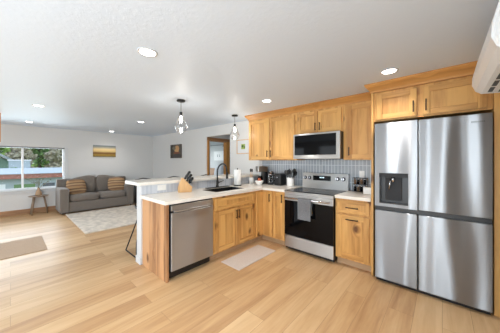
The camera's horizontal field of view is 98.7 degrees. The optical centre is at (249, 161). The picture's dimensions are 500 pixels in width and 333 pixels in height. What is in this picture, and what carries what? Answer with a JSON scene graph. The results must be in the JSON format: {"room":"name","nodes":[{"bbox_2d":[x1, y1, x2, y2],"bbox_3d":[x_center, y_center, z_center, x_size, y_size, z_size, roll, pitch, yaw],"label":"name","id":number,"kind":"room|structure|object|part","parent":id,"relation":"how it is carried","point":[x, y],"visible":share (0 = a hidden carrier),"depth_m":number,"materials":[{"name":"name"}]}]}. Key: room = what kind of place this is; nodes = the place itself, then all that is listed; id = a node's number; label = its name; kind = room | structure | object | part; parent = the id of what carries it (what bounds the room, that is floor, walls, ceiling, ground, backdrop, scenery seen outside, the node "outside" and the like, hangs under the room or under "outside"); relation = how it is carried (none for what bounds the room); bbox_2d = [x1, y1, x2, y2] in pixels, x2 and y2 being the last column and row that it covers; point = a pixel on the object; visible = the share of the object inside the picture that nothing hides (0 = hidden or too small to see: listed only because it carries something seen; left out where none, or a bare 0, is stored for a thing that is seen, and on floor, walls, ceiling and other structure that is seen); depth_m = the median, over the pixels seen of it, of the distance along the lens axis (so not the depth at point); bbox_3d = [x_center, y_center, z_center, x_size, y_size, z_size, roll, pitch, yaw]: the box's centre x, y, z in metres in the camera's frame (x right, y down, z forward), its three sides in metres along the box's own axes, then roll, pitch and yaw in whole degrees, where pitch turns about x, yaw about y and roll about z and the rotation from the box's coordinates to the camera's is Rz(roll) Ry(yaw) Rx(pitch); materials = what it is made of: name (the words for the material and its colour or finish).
{"room":"kitchen","nodes":[
{"label":"kitchen","id":0,"kind":"room"},
{"bbox_2d":[0,124,152,211],"bbox_3d":[-4.783,0.227,6.755,0.140,2.278,10.320,0,0,42],"label":"wall","id":1,"kind":"structure","parent":0,"point":[133,160],"depth_m":6.39,"materials":[{"name":"paint"}]},
{"bbox_2d":[0,206,55,217],"bbox_3d":[-5.846,1.298,5.452,0.016,0.135,6.720,0,0,42],"label":"baseboard","id":2,"kind":"structure","parent":1,"relation":"attached to","point":[50,208],"depth_m":5.51,"materials":[{"name":"brown wood"}]},
{"bbox_2d":[0,146,67,194],"bbox_3d":[-6.075,0.218,5.261,0.160,1.215,2.480,0,0,42],"label":"window","id":3,"kind":"structure","parent":1,"relation":"in","point":[45,188],"depth_m":5.58,"materials":[{"name":"white plastic"}]},
{"bbox_2d":[93,145,115,156],"bbox_3d":[-4.613,-0.319,6.818,0.028,0.360,0.610,0,0,42],"label":"landscape painting","id":4,"kind":"object","parent":1,"relation":"attached to","point":[98,150],"visible":1,"depth_m":6.80},
{"bbox_2d":[137,186,173,264],"bbox_3d":[-0.700,0.841,3.762,0.138,1.050,2.370,0,0,42],"label":"wall","id":5,"kind":"structure","parent":0,"point":[139,200],"depth_m":2.87,"materials":[{"name":"white paint"}]},
{"bbox_2d":[136,255,140,264],"bbox_3d":[-1.496,1.321,2.876,0.157,0.090,0.012,0,0,42],"label":"baseboard","id":6,"kind":"structure","parent":5,"relation":"attached to","point":[138,259],"depth_m":2.86,"materials":[{"name":"white paint"}]},
{"bbox_2d":[125,173,258,185],"bbox_3d":[-0.816,0.295,3.817,0.530,0.038,2.438,0,0,42],"label":"breakfast bar","id":7,"kind":"object","parent":5,"relation":"on","point":[140,182],"visible":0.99,"depth_m":3.25,"materials":[{"name":"white stone"}]},
{"bbox_2d":[141,176,256,194],"bbox_3d":[-0.648,0.381,3.708,0.010,0.130,2.360,0,0,42],"label":"tile","id":8,"kind":"structure","parent":5,"relation":"attached to","point":[170,187],"depth_m":3.45,"materials":[{"name":"white tile"}]},
{"bbox_2d":[157,184,165,190],"bbox_3d":[-1.245,0.371,3.028,0.008,0.078,0.125,0,0,42],"label":"outlet plate","id":9,"kind":"object","parent":8,"relation":"attached to","point":[159,187],"visible":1,"depth_m":3.02,"materials":[{"name":"white plastic"}]},
{"bbox_2d":[210,142,222,167],"bbox_3d":[-0.704,0.227,8.821,3.180,2.278,0.100,0,0,42],"label":"wall","id":10,"kind":"structure","parent":0,"point":[213,163],"depth_m":9.53,"materials":[{"name":"paint"}]},
{"bbox_2d":[214,151,222,159],"bbox_3d":[-1.359,-0.234,9.319,0.640,0.400,0.030,0,0,42],"label":"print","id":11,"kind":"object","parent":10,"relation":"attached to","point":[218,155],"visible":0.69,"depth_m":9.33,"materials":[{"name":"white paper"}]},
{"bbox_2d":[211,135,229,141],"bbox_3d":[-0.018,0.227,7.132,0.100,2.278,3.400,0,0,42],"label":"wall","id":12,"kind":"structure","parent":0,"point":[225,136],"depth_m":6.22,"materials":[{"name":"paint"}]},
{"bbox_2d":[153,120,296,185],"bbox_3d":[-0.403,0.227,5.167,8.505,2.278,0.120,0,0,42],"label":"wall","id":13,"kind":"structure","parent":0,"point":[194,142],"depth_m":6.12,"materials":[{"name":"paint"}]},
{"bbox_2d":[170,144,181,157],"bbox_3d":[-2.347,-0.314,6.807,0.660,0.430,0.030,0,0,42],"label":"canvas","id":14,"kind":"object","parent":13,"relation":"attached to","point":[175,150],"visible":1,"depth_m":6.76},
{"bbox_2d":[207,137,229,174],"bbox_3d":[-0.911,0.358,6.116,0.120,2.015,0.825,0,0,42],"label":"door frame","id":15,"kind":"structure","parent":13,"relation":"in","point":[226,142],"depth_m":6.29,"materials":[{"name":"brown wood"}]},
{"bbox_2d":[237,139,248,153],"bbox_3d":[-0.143,-0.329,4.839,0.430,0.320,0.020,0,0,42],"label":"framed picture","id":16,"kind":"object","parent":13,"relation":"attached to","point":[242,145],"visible":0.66,"depth_m":4.84,"materials":[{"name":"white paper"}]},
{"bbox_2d":[249,113,305,159],"bbox_3d":[0.467,-0.414,4.054,1.085,0.790,0.368,0,0,42],"label":"upper cabinet","id":17,"kind":"object","parent":13,"relation":"attached to","point":[271,138],"visible":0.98,"depth_m":3.90,"materials":[{"name":"brown wood"}]},
{"bbox_3d":[0.173,-0.408,4.128,0.500,0.742,0.020,0,0,42],"label":"door","id":18,"kind":"part","parent":17,"relation":"part of","materials":[{"name":"brown wood"}]},
{"bbox_3d":[0.561,-0.408,3.781,0.520,0.742,0.020,0,0,42],"label":"door","id":19,"kind":"part","parent":17,"relation":"part of","materials":[{"name":"brown wood"}]},
{"bbox_2d":[262,159,370,190],"bbox_3d":[1.065,-0.009,3.767,2.160,0.910,0.008,0,0,42],"label":"backsplash","id":20,"kind":"structure","parent":13,"relation":"attached to","point":[333,166],"depth_m":3.63,"materials":[{"name":"tile"}]},
{"bbox_2d":[297,105,342,133],"bbox_3d":[1.152,-0.622,3.440,0.751,0.375,0.368,0,0,42],"label":"upper cabinet","id":21,"kind":"object","parent":13,"relation":"attached to","point":[329,119],"visible":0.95,"depth_m":3.29,"materials":[{"name":"brown wood"}]},
{"bbox_3d":[0.923,-0.616,3.456,0.350,0.327,0.020,0,0,42],"label":"door","id":22,"kind":"part","parent":21,"relation":"part of","materials":[{"name":"brown wood"}]},
{"bbox_2d":[293,131,342,158],"bbox_3d":[1.124,-0.230,3.409,0.742,0.400,0.422,0,0,42],"label":"microwave","id":23,"kind":"object","parent":21,"relation":"attached to","point":[321,145],"visible":0.92,"depth_m":3.21,"materials":[{"name":"silver metal"}]},
{"bbox_3d":[1.191,-0.616,3.216,0.352,0.327,0.020,0,0,42],"label":"door","id":24,"kind":"part","parent":21,"relation":"part of","materials":[{"name":"brown wood"}]},
{"bbox_2d":[343,101,370,159],"bbox_3d":[1.591,-0.414,3.047,0.423,0.790,0.368,0,0,42],"label":"upper cabinet","id":25,"kind":"object","parent":13,"relation":"attached to","point":[356,116],"visible":0.59,"depth_m":2.96,"materials":[{"name":"brown wood"}]},
{"bbox_2d":[359,171,364,178],"bbox_3d":[1.674,0.201,3.210,0.070,0.115,0.008,0,0,42],"label":"outlet plate","id":26,"kind":"object","parent":13,"relation":"attached to","point":[361,173],"visible":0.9,"depth_m":3.21,"materials":[{"name":"white plastic"}]},
{"bbox_2d":[374,75,492,123],"bbox_3d":[2.023,-0.639,2.459,0.948,0.340,0.668,0,0,42],"label":"upper cabinet","id":27,"kind":"object","parent":13,"relation":"attached to","point":[457,96],"visible":0.84,"depth_m":2.21,"materials":[{"name":"brown wood"}]},
{"bbox_2d":[245,61,477,120],"bbox_3d":[1.155,-0.860,3.220,3.343,0.102,0.698,0,0,42],"label":"crown molding","id":28,"kind":"structure","parent":27,"relation":"attached to","point":[466,69],"depth_m":2.45,"materials":[{"name":"brown wood"}]},
{"bbox_3d":[1.637,-0.633,2.413,0.375,0.292,0.020,0,0,42],"label":"door","id":29,"kind":"part","parent":27,"relation":"part of","materials":[{"name":"brown wood"}]},
{"bbox_3d":[1.984,-0.633,2.103,0.455,0.292,0.020,0,0,42],"label":"door","id":30,"kind":"part","parent":27,"relation":"part of","materials":[{"name":"brown wood"}]},
{"bbox_2d":[0,0,498,136],"bbox_3d":[-1.608,-0.962,3.911,8.625,0.100,10.320,0,0,42],"label":"ceiling","id":31,"kind":"structure","parent":0,"point":[79,60],"depth_m":1.80,"materials":[{"name":"white paint"}]},
{"bbox_2d":[137,47,157,56],"bbox_3d":[-0.856,-0.907,1.794,0.160,0.007,0.160,0,0,42],"label":"recessed light","id":32,"kind":"object","parent":31,"relation":"in","point":[148,52],"visible":1,"depth_m":1.79,"materials":[{"name":"white paint"}]},
{"bbox_2d":[174,99,187,131],"bbox_3d":[-1.030,-0.672,3.205,0.196,0.477,0.196,0,0,42],"label":"pendant light","id":33,"kind":"object","parent":31,"relation":"hanging from","point":[178,100],"visible":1,"depth_m":3.19,"materials":[{"name":"black metal"}]},
{"bbox_2d":[230,115,239,138],"bbox_3d":[-0.301,-0.672,4.250,0.196,0.477,0.196,0,0,42],"label":"pendant light","id":34,"kind":"object","parent":31,"relation":"hanging from","point":[232,115],"visible":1,"depth_m":4.23,"materials":[{"name":"clear glass"}]},
{"bbox_2d":[380,68,398,74],"bbox_3d":[1.407,-0.907,2.170,0.160,0.007,0.160,0,0,42],"label":"recessed light","id":35,"kind":"object","parent":31,"relation":"in","point":[389,70],"visible":1,"depth_m":2.17,"materials":[{"name":"white paint"}]},
{"bbox_2d":[0,203,499,332],"bbox_3d":[-1.608,1.426,3.911,8.625,0.120,10.320,0,0,42],"label":"floor","id":36,"kind":"structure","parent":0,"point":[82,282],"depth_m":2.17,"materials":[{"name":"brown wood"}]},
{"bbox_2d":[0,236,46,259],"bbox_3d":[-3.846,1.362,3.200,0.900,0.008,1.135,0,0,42],"label":"floor mat","id":37,"kind":"object","parent":36,"relation":"on","point":[10,249],"visible":1,"depth_m":3.38,"materials":[{"name":"beige fabric"}]},
{"bbox_2d":[28,194,47,215],"bbox_3d":[-5.483,1.130,5.569,0.390,0.477,0.388,0,0,42],"label":"side table","id":38,"kind":"object","parent":36,"relation":"on","point":[43,195],"visible":0.94,"depth_m":5.51,"materials":[{"name":"brown wood"}]},
{"bbox_3d":[-5.491,1.138,5.438,0.042,0.461,0.107,0,0,3],"label":"leg","id":39,"kind":"part","parent":38,"relation":"part of","materials":[{"name":"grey wood"}]},
{"bbox_2d":[24,174,50,195],"bbox_3d":[-5.494,0.607,5.564,0.255,0.566,0.505,0,0,42],"label":"vase","id":40,"kind":"object","parent":38,"relation":"on","point":[38,192],"visible":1,"depth_m":5.56,"materials":[{"name":"ceramic"}]},
{"bbox_3d":[-5.390,1.138,5.662,0.043,0.461,0.106,0,0,42],"label":"leg","id":41,"kind":"part","parent":38,"relation":"part of","materials":[{"name":"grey wood"}]},
{"bbox_2d":[56,175,133,214],"bbox_3d":[-4.491,0.889,6.306,0.814,0.953,1.740,0,0,42],"label":"sofa","id":42,"kind":"object","parent":36,"relation":"on","point":[97,195],"visible":0.88,"depth_m":6.11,"materials":[{"name":"fabric"}]},
{"bbox_3d":[-5.014,1.021,5.733,0.800,0.620,0.190,0,0,42],"label":"arm","id":43,"kind":"part","parent":42,"relation":"part of","materials":[{"name":"fabric"}]},
{"bbox_2d":[66,179,85,193],"bbox_3d":[-4.795,0.701,5.933,0.194,0.391,0.462,0,0,27],"label":"throw pillow","id":44,"kind":"object","parent":42,"relation":"on","point":[76,186],"visible":0.91,"depth_m":5.88,"materials":[{"name":"orange fabric"}]},
{"bbox_2d":[69,175,95,191],"bbox_3d":[-4.866,0.665,6.198,0.210,0.504,0.682,0,0,42],"label":"cushion","id":45,"kind":"object","parent":42,"relation":"on","point":[90,181],"depth_m":6.26,"materials":[{"name":"fabric"}]},
{"bbox_2d":[69,192,99,200],"bbox_3d":[-4.642,0.981,5.984,0.609,0.178,0.703,0,0,42],"label":"seat cushion","id":46,"kind":"object","parent":42,"relation":"on","point":[87,196],"depth_m":5.82,"materials":[{"name":"fabric"}]},
{"bbox_3d":[-4.742,0.781,6.531,0.140,0.570,1.720,0,0,42],"label":"frame","id":47,"kind":"part","parent":42,"relation":"part of","materials":[{"name":"fabric"}]},
{"bbox_2d":[96,175,115,190],"bbox_3d":[-4.412,0.667,6.705,0.210,0.501,0.682,0,0,42],"label":"cushion","id":48,"kind":"object","parent":42,"relation":"on","point":[101,180],"depth_m":6.51,"materials":[{"name":"fabric"}]},
{"bbox_2d":[97,190,125,197],"bbox_3d":[-4.188,0.981,6.490,0.609,0.178,0.703,0,0,42],"label":"seat cushion","id":49,"kind":"object","parent":42,"relation":"on","point":[102,193],"depth_m":6.34,"materials":[{"name":"fabric"}]},
{"bbox_2d":[108,177,124,190],"bbox_3d":[-4.141,0.701,6.663,0.462,0.391,0.194,0,0,-37],"label":"throw pillow","id":50,"kind":"object","parent":42,"relation":"on","point":[116,183],"visible":0.96,"depth_m":6.61,"materials":[{"name":"orange fabric"}]},
{"bbox_3d":[-3.980,1.021,6.888,0.800,0.620,0.190,0,0,42],"label":"arm","id":51,"kind":"part","parent":42,"relation":"part of","materials":[{"name":"fabric"}]},
{"bbox_2d":[66,204,136,233],"bbox_3d":[-3.128,1.355,5.545,2.140,0.022,2.215,0,0,42],"label":"area rug","id":52,"kind":"object","parent":36,"relation":"on","point":[93,221],"visible":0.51,"depth_m":5.04,"materials":[{"name":"fabric"}]},
{"bbox_2d":[134,185,136,202],"bbox_3d":[-3.688,1.026,7.191,0.490,0.680,0.410,0,0,42],"label":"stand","id":53,"kind":"object","parent":36,"relation":"on","point":[135,185],"visible":0.13,"depth_m":6.88,"materials":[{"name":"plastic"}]},
{"bbox_2d":[125,178,150,257],"bbox_3d":[-1.585,0.816,3.326,0.427,1.103,0.498,0,0,42],"label":"bar stool","id":54,"kind":"object","parent":36,"relation":"on","point":[139,178],"visible":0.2,"depth_m":3.25,"materials":[{"name":"black metal"}]},
{"bbox_3d":[-1.708,1.050,3.188,0.427,0.634,0.128,0,0,42],"label":"leg","id":55,"kind":"part","parent":54,"relation":"part of","materials":[{"name":"black metal"}]},
{"bbox_3d":[-1.700,0.486,3.430,0.068,0.443,0.278,0,0,42],"label":"frame","id":56,"kind":"part","parent":54,"relation":"part of","materials":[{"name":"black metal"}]},
{"bbox_2d":[142,199,168,282],"bbox_3d":[-1.170,0.926,2.632,0.655,0.880,0.030,0,0,42],"label":"end panel","id":57,"kind":"object","parent":36,"relation":"on","point":[155,216],"visible":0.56,"depth_m":2.56,"materials":[{"name":"brown wood"}]},
{"bbox_2d":[169,198,212,277],"bbox_3d":[-0.913,0.924,2.838,0.652,0.860,0.600,0,0,42],"label":"dishwasher","id":58,"kind":"object","parent":36,"relation":"on","point":[190,223],"visible":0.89,"depth_m":2.60,"materials":[{"name":"silver metal"}]},
{"bbox_3d":[-0.698,0.535,2.647,0.027,0.062,0.592,0,0,42],"label":"control panel","id":59,"kind":"part","parent":58,"relation":"part of","materials":[{"name":"silver metal"}]},
{"bbox_3d":[-0.681,0.571,2.632,0.032,0.020,0.542,0,0,42],"label":"handle","id":60,"kind":"part","parent":58,"relation":"part of","materials":[{"name":"silver metal"}]},
{"bbox_2d":[210,168,214,174],"bbox_3d":[-1.681,0.836,8.564,1.767,1.060,1.525,0,0,42],"label":"bed","id":61,"kind":"object","parent":36,"relation":"on","point":[212,170],"visible":0.02,"depth_m":9.50,"materials":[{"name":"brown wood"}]},
{"bbox_2d":[214,165,222,174],"bbox_3d":[-1.287,0.446,8.994,0.524,0.563,0.254,0,0,42],"label":"bed pillow","id":62,"kind":"object","parent":61,"relation":"on","point":[220,170],"visible":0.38,"depth_m":8.87,"materials":[{"name":"white fabric"}]},
{"bbox_2d":[210,191,254,260],"bbox_3d":[-0.427,0.926,3.414,0.698,0.880,0.885,0,0,42],"label":"base cabinet","id":63,"kind":"object","parent":36,"relation":"on","point":[233,215],"visible":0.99,"depth_m":3.16,"materials":[{"name":"brown wood"}]},
{"bbox_3d":[-0.336,0.966,3.057,0.020,0.550,0.405,0,0,42],"label":"door","id":64,"kind":"part","parent":63,"relation":"part of","materials":[{"name":"brown wood"}]},
{"bbox_3d":[-0.199,0.589,3.209,0.020,0.155,0.815,0,0,42],"label":"false drawer","id":65,"kind":"part","parent":63,"relation":"part of","materials":[{"name":"brown wood"}]},
{"bbox_3d":[-0.063,0.966,3.362,0.020,0.550,0.405,0,0,42],"label":"door","id":66,"kind":"part","parent":63,"relation":"part of","materials":[{"name":"brown wood"}]},
{"bbox_2d":[221,245,274,270],"bbox_3d":[-0.001,1.361,3.082,0.345,0.010,0.790,0,0,42],"label":"kitchen mat","id":67,"kind":"object","parent":36,"relation":"on","point":[248,257],"visible":1,"depth_m":3.02,"materials":[{"name":"beige fabric"}]},
{"bbox_2d":[252,190,275,242],"bbox_3d":[0.197,0.926,3.986,0.855,0.880,0.800,0,0,42],"label":"base cabinet","id":68,"kind":"object","parent":36,"relation":"on","point":[263,198],"visible":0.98,"depth_m":3.60,"materials":[{"name":"brown wood"}]},
{"bbox_2d":[140,182,302,204],"bbox_3d":[-0.234,0.466,3.327,1.112,0.040,2.375,0,0,42],"label":"countertop","id":69,"kind":"structure","parent":68,"relation":"on","point":[167,198],"depth_m":2.97,"materials":[{"name":"white stone"}]},
{"bbox_2d":[178,178,191,192],"bbox_3d":[-0.949,0.345,3.131,0.195,0.201,0.122,0,0,-22],"label":"knife block","id":70,"kind":"object","parent":69,"relation":"on","point":[183,186],"visible":0.99,"depth_m":3.07,"materials":[{"name":"brown wood"}]},
{"bbox_2d":[205,187,242,191],"bbox_3d":[-0.413,0.551,3.458,0.368,0.202,0.638,0,0,42],"label":"sink","id":71,"kind":"object","parent":69,"relation":"in","point":[223,188],"visible":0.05,"depth_m":3.66,"materials":[{"name":"black metal"}]},
{"bbox_2d":[233,168,241,185],"bbox_3d":[-0.231,0.283,3.939,0.150,0.325,0.150,0,0,42],"label":"paper towel roll","id":72,"kind":"object","parent":69,"relation":"on","point":[237,173],"visible":1,"depth_m":3.89,"materials":[{"name":"white paper"}]},
{"bbox_2d":[249,169,253,183],"bbox_3d":[0.027,0.295,4.272,0.100,0.300,0.100,0,0,42],"label":"utensil holder","id":73,"kind":"object","parent":69,"relation":"on","point":[251,179],"visible":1,"depth_m":4.25,"materials":[{"name":"white ceramic"}]},
{"bbox_2d":[255,180,263,184],"bbox_3d":[0.175,0.403,4.032,0.164,0.085,0.164,0,0,42],"label":"fruit bowl","id":74,"kind":"object","parent":69,"relation":"on","point":[256,181],"visible":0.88,"depth_m":3.98,"materials":[{"name":"white ceramic"}]},
{"bbox_2d":[256,166,267,183],"bbox_3d":[0.231,0.273,4.304,0.200,0.345,0.164,0,0,-19],"label":"coffee maker","id":75,"kind":"object","parent":69,"relation":"on","point":[263,169],"visible":0.77,"depth_m":4.25,"materials":[{"name":"black plastic"}]},
{"bbox_2d":[269,171,273,182],"bbox_3d":[0.423,0.321,4.264,0.104,0.250,0.104,0,0,42],"label":"canister","id":76,"kind":"object","parent":69,"relation":"on","point":[271,177],"visible":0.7,"depth_m":4.22,"materials":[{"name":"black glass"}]},
{"bbox_2d":[274,173,285,185],"bbox_3d":[0.562,0.337,4.022,0.150,0.217,0.218,0,0,42],"label":"toaster","id":77,"kind":"object","parent":69,"relation":"on","point":[279,178],"visible":0.95,"depth_m":3.97,"materials":[{"name":"black plastic"}]},
{"bbox_2d":[284,168,296,186],"bbox_3d":[0.720,0.287,3.839,0.233,0.317,0.167,0,0,28],"label":"utensil crock","id":78,"kind":"object","parent":69,"relation":"on","point":[290,180],"visible":1,"depth_m":3.79,"materials":[{"name":"white ceramic"}]},
{"bbox_3d":[-0.545,0.440,3.657,0.078,0.012,0.480,0,0,42],"label":"mat","id":79,"kind":"object","parent":69,"relation":"on","visible":0},
{"bbox_2d":[216,163,227,186],"bbox_3d":[-0.443,0.232,3.589,0.283,0.402,0.131,0,0,42],"label":"faucet","id":80,"kind":"object","parent":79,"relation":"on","point":[217,181],"visible":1,"depth_m":3.62,"materials":[{"name":"black metal"}]},
{"bbox_3d":[-0.460,0.182,3.567,0.256,0.302,0.045,0,0,42],"label":"spout","id":81,"kind":"part","parent":80,"relation":"part of","materials":[{"name":"black metal"}]},
{"bbox_3d":[0.159,0.876,3.610,0.020,0.730,0.166,0,0,42],"label":"door","id":82,"kind":"part","parent":68,"relation":"part of","materials":[{"name":"brown wood"}]},
{"bbox_3d":[0.300,0.876,3.611,0.183,0.730,0.020,0,0,42],"label":"door","id":83,"kind":"part","parent":68,"relation":"part of","materials":[{"name":"brown wood"}]},
{"bbox_2d":[273,191,284,244],"bbox_3d":[0.656,0.926,3.672,0.243,0.880,0.653,0,0,42],"label":"base cabinet","id":84,"kind":"object","parent":36,"relation":"on","point":[278,197],"visible":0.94,"depth_m":3.47,"materials":[{"name":"brown wood"}]},
{"bbox_2d":[284,173,349,261],"bbox_3d":[1.020,0.773,3.313,0.757,1.145,0.733,0,0,42],"label":"stove","id":85,"kind":"object","parent":36,"relation":"on","point":[316,237],"visible":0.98,"depth_m":3.12,"materials":[{"name":"silver metal"}]},
{"bbox_2d":[298,198,311,221],"bbox_3d":[0.778,0.682,3.055,0.200,0.308,0.058,0,0,42],"label":"dish towel","id":86,"kind":"object","parent":85,"relation":"hanging from","point":[304,205],"visible":0.99,"depth_m":3.03,"materials":[{"name":"grey fabric"}]},
{"bbox_3d":[0.798,0.551,3.064,0.697,0.026,0.065,0,0,42],"label":"oven handle","id":87,"kind":"part","parent":85,"relation":"part of","materials":[{"name":"silver metal"}]},
{"bbox_3d":[0.829,0.817,3.099,0.753,0.618,0.035,0,0,42],"label":"oven door","id":88,"kind":"part","parent":85,"relation":"part of","materials":[{"name":"black glass"}]},
{"bbox_3d":[0.830,0.489,3.101,0.757,0.031,0.031,0,0,42],"label":"rail","id":89,"kind":"part","parent":85,"relation":"part of","materials":[{"name":"silver metal"}]},
{"bbox_3d":[0.831,1.222,3.101,0.753,0.177,0.029,0,0,42],"label":"drawer","id":90,"kind":"part","parent":85,"relation":"part of","materials":[{"name":"silver metal"}]},
{"bbox_2d":[285,187,345,196],"bbox_3d":[1.040,0.463,3.335,0.757,0.018,0.664,0,0,42],"label":"cooktop","id":91,"kind":"object","parent":85,"relation":"in","point":[304,191],"depth_m":3.22,"materials":[{"name":"black glass"}]},
{"bbox_2d":[336,198,370,271],"bbox_3d":[1.484,0.926,2.931,0.424,0.880,0.653,0,0,42],"label":"base cabinet","id":92,"kind":"object","parent":36,"relation":"on","point":[353,217],"visible":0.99,"depth_m":2.71,"materials":[{"name":"brown wood"}]},
{"bbox_2d":[335,190,370,201],"bbox_3d":[1.494,0.466,2.942,0.427,0.040,0.644,0,0,42],"label":"countertop","id":93,"kind":"structure","parent":92,"relation":"on","point":[351,195],"depth_m":2.79,"materials":[{"name":"white stone"}]},
{"bbox_2d":[352,177,367,191],"bbox_3d":[1.612,0.343,3.148,0.185,0.205,0.086,0,0,42],"label":"spice rack","id":94,"kind":"object","parent":93,"relation":"on","point":[352,177],"visible":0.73,"depth_m":3.13,"materials":[{"name":"black metal"}]},
{"bbox_2d":[363,187,370,194],"bbox_3d":[1.607,0.398,2.910,0.110,0.095,0.100,0,0,42],"label":"box","id":95,"kind":"object","parent":93,"relation":"on","point":[366,190],"visible":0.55,"depth_m":2.87,"materials":[{"name":"white ceramic"}]},
{"bbox_3d":[1.297,0.589,2.718,0.380,0.155,0.020,0,0,42],"label":"drawer","id":96,"kind":"part","parent":92,"relation":"part of","materials":[{"name":"brown wood"}]},
{"bbox_3d":[1.297,0.966,2.718,0.380,0.550,0.020,0,0,42],"label":"door","id":97,"kind":"part","parent":92,"relation":"part of","materials":[{"name":"brown wood"}]},
{"bbox_2d":[371,93,376,275],"bbox_3d":[1.671,0.279,2.798,0.025,2.175,0.638,0,0,42],"label":"wood panel","id":98,"kind":"object","parent":36,"relation":"on","point":[373,123],"visible":0.44,"depth_m":2.56,"materials":[{"name":"brown wood"}]},
{"bbox_2d":[375,112,492,314],"bbox_3d":[2.004,0.470,2.424,0.904,1.792,0.714,0,0,42],"label":"refrigerator","id":99,"kind":"object","parent":36,"relation":"on","point":[434,176],"visible":1,"depth_m":2.10,"materials":[{"name":"silver metal"}]},
{"bbox_3d":[1.564,0.249,2.369,0.058,0.145,0.036,0,0,42],"label":"spout","id":100,"kind":"part","parent":99,"relation":"part of","materials":[{"name":"silver metal"}]},
{"bbox_3d":[1.598,0.039,2.360,0.386,0.930,0.068,0,0,42],"label":"door","id":101,"kind":"part","parent":99,"relation":"part of","materials":[{"name":"silver metal"}]},
{"bbox_3d":[1.598,0.936,2.360,0.386,0.770,0.068,0,0,42],"label":"door","id":102,"kind":"part","parent":99,"relation":"part of","materials":[{"name":"silver metal"}]},
{"bbox_3d":[1.938,0.039,2.055,0.510,0.930,0.068,0,0,42],"label":"door","id":103,"kind":"part","parent":99,"relation":"part of","materials":[{"name":"silver metal"}]},
{"bbox_3d":[1.938,0.936,2.055,0.510,0.770,0.068,0,0,42],"label":"door","id":104,"kind":"part","parent":99,"relation":"part of","materials":[{"name":"silver metal"}]},
{"bbox_2d":[491,93,499,316],"bbox_3d":[2.398,0.279,2.133,0.041,2.175,0.658,0,0,42],"label":"wood panel","id":105,"kind":"object","parent":36,"relation":"on","point":[496,96],"visible":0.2,"depth_m":1.89,"materials":[{"name":"brown wood"}]},
{"bbox_3d":[0.438,0.227,-0.178,0.120,2.278,6.720,0,0,42],"label":"wall","id":106,"kind":"structure","parent":0,"visible":0},
{"bbox_2d":[472,0,499,93],"bbox_3d":[1.438,-0.620,1.196,0.222,0.318,0.860,0,0,42],"label":"air conditioner","id":107,"kind":"object","parent":106,"relation":"attached to","point":[486,76],"visible":1,"depth_m":1.15,"materials":[{"name":"white plastic"}]},
{"label":"outside","id":108,"kind":"structure","parent":0,"visible":0},
{"bbox_3d":[-25.824,2.866,29.847,61.700,0.200,80.000,0,0,42],"label":"ground","id":109,"kind":"structure","parent":108,"visible":0},
{"bbox_2d":[0,153,12,167],"bbox_3d":[-27.956,-0.184,19.674,7.100,5.900,10.000,0,0,42],"label":"house","id":110,"kind":"structure","parent":109,"relation":"on","point":[4,163],"depth_m":20.32,"materials":[{"name":"green"}]},
{"bbox_2d":[7,160,31,167],"bbox_3d":[-20.675,1.316,19.259,1.700,2.900,1.440,0,0,42],"label":"shed","id":111,"kind":"object","parent":109,"relation":"on","point":[12,163],"visible":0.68,"depth_m":18.67,"materials":[{"name":"blue"}]},
{"bbox_2d":[2,148,37,167],"bbox_3d":[-30.644,-3.871,28.648,3.443,13.273,3.409,0,0,29],"label":"tree","id":112,"kind":"object","parent":109,"relation":"on","point":[15,153],"visible":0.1,"depth_m":28.11,"materials":[{"name":"green plant"}]},
{"bbox_2d":[0,147,54,167],"bbox_3d":[-45.030,-5.564,45.711,9.122,17.829,61.122,0,0,42],"label":"woodland","id":113,"kind":"object","parent":109,"relation":"on","point":[6,149],"visible":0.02,"depth_m":42.50,"materials":[{"name":"green plant"}]},
{"bbox_2d":[0,167,61,188],"bbox_3d":[-18.197,1.626,13.146,5.750,2.280,14.300,0,0,42],"label":"outbuilding","id":114,"kind":"structure","parent":109,"relation":"on","point":[10,178],"depth_m":13.99,"materials":[{"name":"blue"}]},
{"bbox_3d":[-14.457,2.116,13.790,0.059,1.300,0.950,0,0,42],"label":"door","id":115,"kind":"part","parent":114,"relation":"part of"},
{"bbox_2d":[28,148,49,167],"bbox_3d":[-36.443,-5.721,37.222,7.714,16.973,7.394,0,0,42],"label":"tree","id":116,"kind":"object","parent":109,"relation":"on","point":[40,152],"visible":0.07,"depth_m":36.77,"materials":[{"name":"green plant"}]},
{"bbox_2d":[42,149,61,167],"bbox_3d":[-27.885,-4.379,31.826,4.856,14.290,4.128,0,0,42],"label":"tree","id":117,"kind":"object","parent":109,"relation":"on","point":[54,156],"visible":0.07,"depth_m":30.57,"materials":[{"name":"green plant"}]}
]}

